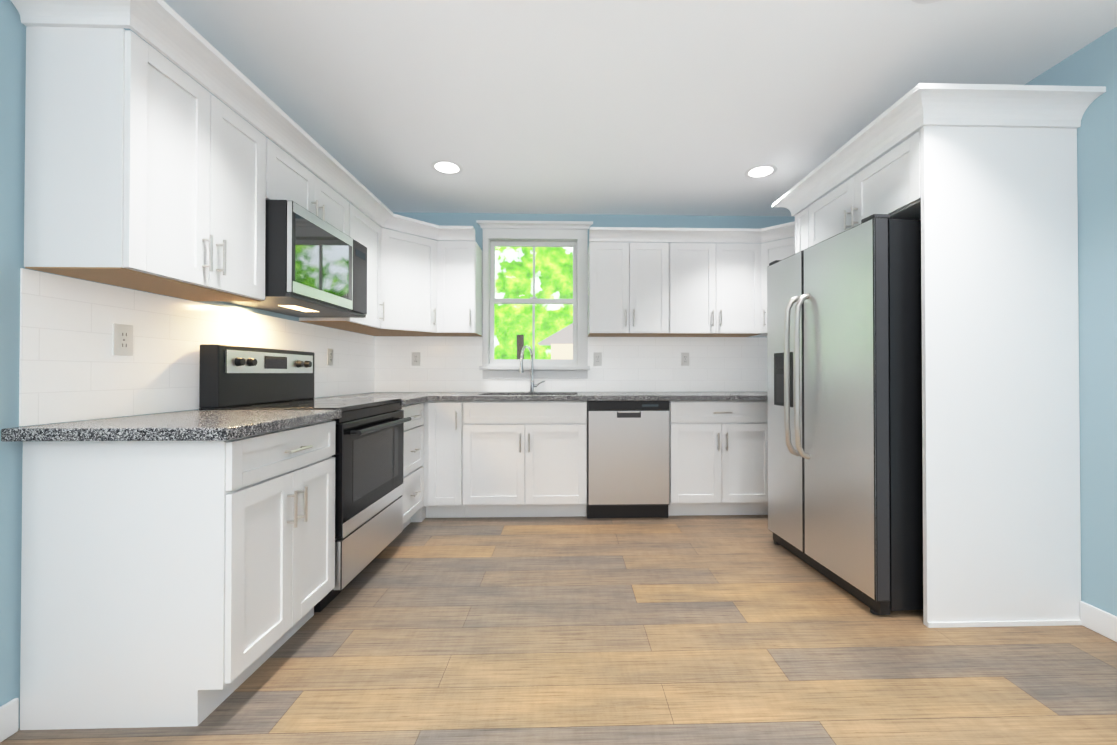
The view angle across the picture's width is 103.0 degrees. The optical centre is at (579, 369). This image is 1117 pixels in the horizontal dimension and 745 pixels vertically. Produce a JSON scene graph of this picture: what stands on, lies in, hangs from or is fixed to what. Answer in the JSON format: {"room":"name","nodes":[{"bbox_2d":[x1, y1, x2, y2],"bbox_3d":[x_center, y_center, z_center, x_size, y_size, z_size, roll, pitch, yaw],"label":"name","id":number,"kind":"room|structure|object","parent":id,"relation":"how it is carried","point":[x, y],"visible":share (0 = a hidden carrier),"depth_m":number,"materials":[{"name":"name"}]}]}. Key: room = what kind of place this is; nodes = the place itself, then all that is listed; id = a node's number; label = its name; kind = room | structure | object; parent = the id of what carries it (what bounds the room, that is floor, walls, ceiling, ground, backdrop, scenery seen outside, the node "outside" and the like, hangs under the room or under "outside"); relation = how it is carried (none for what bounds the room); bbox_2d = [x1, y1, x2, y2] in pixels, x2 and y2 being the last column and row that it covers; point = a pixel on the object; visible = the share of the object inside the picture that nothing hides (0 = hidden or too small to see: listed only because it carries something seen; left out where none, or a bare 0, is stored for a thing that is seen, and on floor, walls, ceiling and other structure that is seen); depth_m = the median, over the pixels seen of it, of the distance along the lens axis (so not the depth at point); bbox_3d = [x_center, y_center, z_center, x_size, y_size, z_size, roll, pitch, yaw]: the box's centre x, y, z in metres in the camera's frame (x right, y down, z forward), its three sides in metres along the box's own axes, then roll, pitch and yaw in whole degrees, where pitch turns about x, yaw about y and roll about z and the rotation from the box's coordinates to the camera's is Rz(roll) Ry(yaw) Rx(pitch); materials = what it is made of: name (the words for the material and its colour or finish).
{"room":"kitchen","nodes":[
{"label":"kitchen","id":0,"kind":"room"},
{"bbox_2d":[0,0,386,727],"bbox_3d":[-1.709,-0.153,0.833,0.250,2.470,6.300,0,0,-2],"label":"wall","id":1,"kind":"structure","parent":0,"point":[12,32],"depth_m":1.33,"materials":[{"name":"blue"}]},
{"bbox_2d":[20,16,229,295],"bbox_3d":[-1.541,-0.680,1.543,0.307,0.735,0.371,0,0,-2],"label":"upper cabinet","id":2,"kind":"object","parent":1,"relation":"attached to","point":[150,168],"depth_m":1.37,"materials":[{"name":"white wood"}]},
{"bbox_2d":[19,268,374,425],"bbox_3d":[-1.732,-0.059,2.577,0.006,0.480,2.460,0,0,-2],"label":"tile backsplash","id":3,"kind":"structure","parent":1,"relation":"attached to","point":[72,367],"depth_m":1.69,"materials":[{"name":"white tile"}]},
{"bbox_2d":[113,323,132,355],"bbox_3d":[-1.698,-0.111,1.653,0.008,0.116,0.072,0,0,-2],"label":"electrical outlet","id":4,"kind":"object","parent":3,"relation":"attached to","point":[122,339],"visible":1,"depth_m":1.65,"materials":[{"name":"white plastic"}]},
{"bbox_2d":[327,348,332,364],"bbox_3d":[-1.739,-0.089,3.102,0.008,0.116,0.072,0,0,-2],"label":"electrical outlet","id":5,"kind":"object","parent":3,"relation":"attached to","point":[329,356],"visible":1,"depth_m":3.09,"materials":[{"name":"white plastic"}]},
{"bbox_2d":[171,104,273,301],"bbox_3d":[-1.548,-0.677,1.797,0.307,0.735,0.371,0,0,-2],"label":"upper cabinet","id":6,"kind":"object","parent":1,"relation":"attached to","point":[251,153],"depth_m":1.89,"materials":[{"name":"white wood"}]},
{"bbox_2d":[274,140,325,220],"bbox_3d":[-1.560,-0.905,2.205,0.307,0.273,0.438,0,0,-2],"label":"upper cabinet","id":7,"kind":"object","parent":1,"relation":"attached to","point":[294,182],"depth_m":2.22,"materials":[{"name":"white wood"}]},
{"bbox_2d":[222,200,366,317],"bbox_3d":[-1.509,-0.542,2.363,0.421,0.437,0.752,0,0,-2],"label":"microwave","id":8,"kind":"object","parent":7,"relation":"attached to","point":[315,266],"visible":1,"depth_m":2.19,"materials":[{"name":"silver metal"}]},
{"bbox_2d":[326,180,349,236],"bbox_3d":[-1.570,-0.903,2.525,0.307,0.273,0.438,0,0,-2],"label":"upper cabinet","id":9,"kind":"object","parent":1,"relation":"attached to","point":[337,207],"depth_m":2.61,"materials":[{"name":"white wood"}]},
{"bbox_2d":[299,200,385,331],"bbox_3d":[-1.564,-0.668,3.005,0.345,0.735,0.521,0,0,-2],"label":"upper cabinet","id":10,"kind":"object","parent":1,"relation":"attached to","point":[364,230],"depth_m":3.07,"materials":[{"name":"white wood"}]},
{"bbox_2d":[356,212,449,335],"bbox_3d":[-1.415,-0.706,3.501,0.673,0.820,0.672,0,0,-2],"label":"upper cabinet","id":11,"kind":"object","parent":1,"relation":"attached to","point":[415,265],"depth_m":3.41,"materials":[{"name":"white wood"}]},
{"bbox_2d":[0,515,1116,744],"bbox_3d":[0.250,1.133,0.879,4.470,0.100,6.600,0,0,-2],"label":"floor","id":12,"kind":"structure","parent":0,"point":[714,629],"depth_m":1.66,"materials":[{"name":"brown wood"}]},
{"bbox_2d":[20,420,335,729],"bbox_3d":[-1.388,0.651,1.663,0.617,0.876,0.625,0,0,-2],"label":"base cabinet","id":13,"kind":"object","parent":12,"relation":"on","point":[176,583],"depth_m":1.35,"materials":[{"name":"white wood"}]},
{"bbox_2d":[1,410,341,441],"bbox_3d":[-1.377,0.194,1.641,0.647,0.038,0.673,0,0,-2],"label":"countertop","id":14,"kind":"structure","parent":13,"relation":"on","point":[207,425],"depth_m":1.38,"materials":[{"name":"stone"}]},
{"bbox_2d":[199,344,410,611],"bbox_3d":[-1.357,0.492,2.359,0.692,1.205,0.758,0,0,-2],"label":"range","id":15,"kind":"object","parent":12,"relation":"on","point":[368,456],"visible":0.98,"depth_m":2.21,"materials":[{"name":"black metal"}]},
{"bbox_2d":[400,402,425,529],"bbox_3d":[-1.425,0.662,2.970,0.617,0.876,0.466,0,0,-2],"label":"base cabinet","id":16,"kind":"object","parent":12,"relation":"on","point":[413,510],"depth_m":3.01,"materials":[{"name":"white wood"}]},
{"bbox_2d":[313,392,428,405],"bbox_3d":[-1.412,0.204,2.954,0.652,0.038,0.421,0,0,-2],"label":"countertop","id":17,"kind":"structure","parent":16,"relation":"on","point":[407,398],"depth_m":3.10,"materials":[{"name":"stone"}]},
{"bbox_2d":[422,401,489,517],"bbox_3d":[-0.974,0.667,3.528,0.353,0.876,0.617,0,0,-2],"label":"base cabinet","id":18,"kind":"object","parent":12,"relation":"on","point":[456,465],"depth_m":3.23,"materials":[{"name":"white wood"}]},
{"bbox_2d":[587,401,669,517],"bbox_3d":[0.353,0.668,3.550,0.606,0.872,0.614,0,0,-2],"label":"dishwasher","id":19,"kind":"object","parent":12,"relation":"on","point":[628,469],"visible":0.98,"depth_m":3.25,"materials":[{"name":"grey metal"}]},
{"bbox_2d":[668,400,767,515],"bbox_3d":[1.074,0.667,3.587,0.835,0.876,0.617,0,0,-2],"label":"base cabinet","id":20,"kind":"object","parent":12,"relation":"on","point":[718,450],"depth_m":3.28,"materials":[{"name":"white wood"}]},
{"bbox_2d":[429,392,767,400],"bbox_3d":[0.175,0.307,3.543,3.858,0.234,0.667,0,0,-2],"label":"countertop","id":21,"kind":"structure","parent":20,"relation":"on","point":[433,396],"depth_m":3.25,"materials":[{"name":"stone"}]},
{"bbox_2d":[519,345,544,391],"bbox_3d":[-0.394,-0.008,3.707,0.198,0.396,0.233,0,0,-2],"label":"faucet","id":22,"kind":"object","parent":21,"relation":"on","point":[521,370],"visible":0.98,"depth_m":3.78,"materials":[{"name":"silver metal"}]},
{"bbox_2d":[767,214,922,614],"bbox_3d":[1.598,0.203,2.434,0.861,1.782,0.910,0,0,-6],"label":"refrigerator","id":23,"kind":"object","parent":12,"relation":"on","point":[844,384],"visible":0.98,"depth_m":2.08,"materials":[{"name":"silver metal"}]},
{"bbox_2d":[772,83,1105,627],"bbox_3d":[1.746,-0.030,2.442,0.782,2.250,1.290,0,0,-2],"label":"enclosure","id":24,"kind":"object","parent":12,"relation":"on","point":[979,181],"visible":0.71,"depth_m":1.90,"materials":[{"name":"white wood"}]},
{"bbox_2d":[390,212,794,336],"bbox_3d":[0.161,-0.127,3.963,3.870,2.470,0.150,0,0,-2],"label":"wall","id":25,"kind":"structure","parent":0,"point":[441,219],"depth_m":3.90,"materials":[{"name":"blue paint"}]},
{"bbox_2d":[446,236,482,335],"bbox_3d":[-1.013,-0.662,3.676,0.353,0.735,0.345,0,0,-2],"label":"upper cabinet","id":26,"kind":"object","parent":25,"relation":"attached to","point":[464,257],"depth_m":3.55,"materials":[{"name":"white wood"}]},
{"bbox_2d":[476,220,592,378],"bbox_3d":[-0.386,-0.600,3.917,1.000,1.355,0.219,0,0,-2],"label":"window","id":27,"kind":"structure","parent":25,"relation":"in","point":[564,230],"depth_m":3.86,"materials":[{"name":"white wood"}]},
{"bbox_2d":[375,336,767,391],"bbox_3d":[0.163,-0.048,3.884,3.869,0.480,0.006,0,0,-2],"label":"tile backsplash","id":28,"kind":"structure","parent":25,"relation":"attached to","point":[447,363],"depth_m":3.88,"materials":[{"name":"white tile"}]},
{"bbox_2d":[412,352,419,365],"bbox_3d":[-1.411,-0.093,3.832,0.072,0.116,0.008,0,0,-2],"label":"electrical outlet","id":29,"kind":"object","parent":28,"relation":"attached to","point":[415,358],"visible":1,"depth_m":3.83,"materials":[{"name":"white plastic"}]},
{"bbox_2d":[593,352,601,365],"bbox_3d":[0.158,-0.093,3.877,0.072,0.116,0.008,0,0,-2],"label":"electrical outlet","id":30,"kind":"object","parent":28,"relation":"attached to","point":[597,358],"visible":1,"depth_m":3.88,"materials":[{"name":"white plastic"}]},
{"bbox_2d":[681,353,688,365],"bbox_3d":[0.928,-0.093,3.899,0.072,0.116,0.008,0,0,-2],"label":"electrical outlet","id":31,"kind":"object","parent":28,"relation":"attached to","point":[684,359],"visible":1,"depth_m":3.90,"materials":[{"name":"white plastic"}]},
{"bbox_2d":[588,240,637,336],"bbox_3d":[0.266,-0.662,3.732,0.383,0.735,0.307,0,0,-2],"label":"upper cabinet","id":32,"kind":"object","parent":25,"relation":"attached to","point":[612,264],"depth_m":3.58,"materials":[{"name":"white wood"}]},
{"bbox_2d":[634,240,677,336],"bbox_3d":[0.563,-0.662,3.740,0.447,0.735,0.307,0,0,-2],"label":"upper cabinet","id":33,"kind":"object","parent":25,"relation":"attached to","point":[657,262],"depth_m":3.59,"materials":[{"name":"white wood"}]},
{"bbox_2d":[670,240,713,336],"bbox_3d":[0.911,-0.662,3.750,0.501,0.735,0.307,0,0,-2],"label":"upper cabinet","id":34,"kind":"object","parent":25,"relation":"attached to","point":[691,253],"depth_m":3.60,"materials":[{"name":"white wood"}]},
{"bbox_2d":[706,240,753,336],"bbox_3d":[1.285,-0.662,3.742,0.481,0.735,0.345,0,0,-2],"label":"upper cabinet","id":35,"kind":"object","parent":25,"relation":"attached to","point":[729,263],"depth_m":3.61,"materials":[{"name":"white wood"}]},
{"bbox_2d":[163,0,1116,216],"bbox_3d":[0.250,-1.437,0.900,4.470,0.100,6.600,0,0,-2],"label":"ceiling","id":36,"kind":"structure","parent":0,"point":[653,107],"depth_m":2.11,"materials":[{"name":"white paint"}]},
{"bbox_2d":[431,160,462,174],"bbox_3d":[-0.897,-1.367,3.007,0.210,0.002,0.210,0,0,-2],"label":"recessed light","id":37,"kind":"object","parent":36,"relation":"in","point":[447,167],"visible":1,"depth_m":3.00,"materials":[{"name":"white"}]},
{"bbox_2d":[745,165,776,178],"bbox_3d":[1.252,-1.367,3.069,0.210,0.002,0.210,0,0,-2],"label":"recessed light","id":38,"kind":"object","parent":36,"relation":"in","point":[761,171],"visible":1,"depth_m":3.06,"materials":[{"name":"white"}]},
{"bbox_2d":[912,0,940,3],"bbox_3d":[1.296,-1.379,1.570,0.210,0.002,0.210,0,0,-2],"label":"recessed light","id":39,"kind":"object","parent":36,"relation":"in","point":[924,1],"visible":1,"depth_m":1.66,"materials":[{"name":"white"}]},
{"bbox_2d":[1025,27,1116,615],"bbox_3d":[2.259,-0.152,0.948,0.150,2.470,6.300,0,0,-2],"label":"wall","id":40,"kind":"structure","parent":0,"point":[1094,62],"depth_m":1.85,"materials":[{"name":"blue paint"}]},
{"bbox_2d":[742,221,794,336],"bbox_3d":[1.761,-0.705,3.592,0.673,0.820,0.673,0,0,-2],"label":"upper cabinet","id":41,"kind":"object","parent":40,"relation":"attached to","point":[768,252],"depth_m":3.58,"materials":[{"name":"white wood"}]},
{"bbox_2d":[1080,601,1116,641],"bbox_3d":[2.204,1.025,-0.080,0.016,0.100,3.968,0,0,-2],"label":"baseboard","id":42,"kind":"structure","parent":40,"relation":"attached to","point":[1099,621],"depth_m":1.83,"materials":[{"name":"white wood"}]},
{"label":"outside","id":43,"kind":"structure","parent":0,"visible":0},
{"bbox_2d":[494,247,572,358],"bbox_3d":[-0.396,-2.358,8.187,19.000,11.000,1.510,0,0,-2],"label":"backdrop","id":44,"kind":"structure","parent":43,"point":[550,317],"depth_m":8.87,"materials":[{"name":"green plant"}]}
]}

